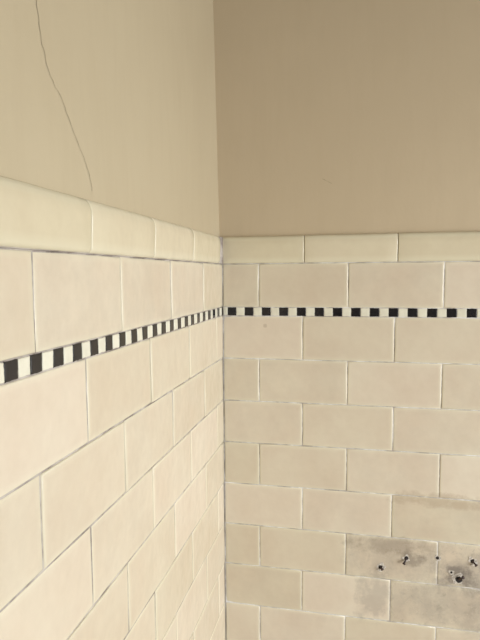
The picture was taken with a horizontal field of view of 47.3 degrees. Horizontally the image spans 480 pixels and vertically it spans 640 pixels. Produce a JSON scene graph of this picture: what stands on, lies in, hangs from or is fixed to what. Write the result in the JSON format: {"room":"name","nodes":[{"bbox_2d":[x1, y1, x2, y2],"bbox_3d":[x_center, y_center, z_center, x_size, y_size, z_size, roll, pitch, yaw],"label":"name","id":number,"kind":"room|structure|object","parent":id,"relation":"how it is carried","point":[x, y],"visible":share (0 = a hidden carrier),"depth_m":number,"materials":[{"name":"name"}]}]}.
{"room":"bathroom","nodes":[
{"label":"bathroom","id":0,"kind":"room"},
{"bbox_2d":[0,0,219,236],"bbox_3d":[-0.328,0.196,-0.131,0.114,2.750,2.306,1,5,12],"label":"wall","id":1,"kind":"structure","parent":0,"point":[134,80],"depth_m":0.55,"materials":[{"name":"beige paint"}]},
{"bbox_2d":[36,0,91,185],"bbox_3d":[-0.150,-0.344,0.419,0.003,0.467,0.121,1,5,16],"label":"crack","id":2,"kind":"object","parent":1,"relation":"attached to","point":[36,0],"visible":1,"depth_m":0.43,"materials":[{"name":"grey paint"}]},
{"bbox_2d":[0,176,222,263],"bbox_3d":[-0.269,-0.027,-0.169,0.016,0.047,2.293,1,5,12],"label":"trim","id":3,"kind":"structure","parent":1,"relation":"attached to","point":[32,217],"depth_m":0.46,"materials":[{"name":"beige tile"}]},
{"bbox_2d":[0,307,222,383],"bbox_3d":[-0.270,0.079,-0.157,0.005,0.015,2.300,1,5,12],"label":"tile border","id":4,"kind":"object","parent":1,"relation":"attached to","point":[14,369],"depth_m":0.48,"materials":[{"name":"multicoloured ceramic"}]},
{"bbox_2d":[0,248,224,639],"bbox_3d":[-0.266,0.772,-0.099,0.007,1.596,2.300,1,5,12],"label":"ceramic wall tiles","id":5,"kind":"structure","parent":1,"relation":"attached to","point":[112,461],"depth_m":0.53,"materials":[{"name":"beige tile"}]},
{"bbox_2d":[213,0,479,639],"bbox_3d":[0.816,0.105,0.863,1.940,2.750,0.120,1,5,12],"label":"wall","id":6,"kind":"structure","parent":0,"point":[378,101],"depth_m":0.90,"materials":[{"name":"beige paint"}]},
{"bbox_2d":[222,261,479,639],"bbox_3d":[0.806,0.686,0.849,1.700,1.596,0.007,1,5,12],"label":"ceramic wall tiles","id":7,"kind":"structure","parent":6,"relation":"attached to","point":[352,444],"depth_m":0.94,"materials":[{"name":"beige tile"}]},
{"bbox_2d":[376,562,385,571],"bbox_3d":[0.243,0.425,0.941,0.018,0.018,0.009,1,5,12],"label":"hole","id":8,"kind":"object","parent":7,"relation":"attached to","point":[380,567],"visible":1,"depth_m":0.94,"materials":[{"name":"ceramic"}]},
{"bbox_2d":[402,554,409,564],"bbox_3d":[0.282,0.407,0.930,0.014,0.017,0.011,1,5,12],"label":"screw","id":9,"kind":"object","parent":7,"relation":"attached to","point":[405,558],"visible":1,"depth_m":0.93,"materials":[{"name":"metal"}]},
{"bbox_2d":[452,573,464,583],"bbox_3d":[0.364,0.433,0.914,0.020,0.021,0.012,1,5,12],"label":"hole","id":10,"kind":"object","parent":7,"relation":"attached to","point":[457,578],"visible":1,"depth_m":0.92,"materials":[{"name":"ceramic"}]},
{"bbox_2d":[468,556,477,566],"bbox_3d":[0.387,0.402,0.908,0.016,0.017,0.010,1,5,12],"label":"screw","id":11,"kind":"object","parent":7,"relation":"attached to","point":[474,562],"visible":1,"depth_m":0.91,"materials":[{"name":"metal"}]},
{"bbox_2d":[222,231,479,263],"bbox_3d":[0.800,-0.113,0.780,1.700,0.047,0.016,1,5,12],"label":"trim","id":12,"kind":"structure","parent":6,"relation":"attached to","point":[426,246],"depth_m":0.90,"materials":[{"name":"beige tile"}]},
{"bbox_2d":[223,307,479,317],"bbox_3d":[0.802,-0.006,0.791,1.699,0.015,0.005,1,5,12],"label":"tile border","id":13,"kind":"object","parent":6,"relation":"attached to","point":[374,312],"depth_m":0.92,"materials":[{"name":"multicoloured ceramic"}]}
]}

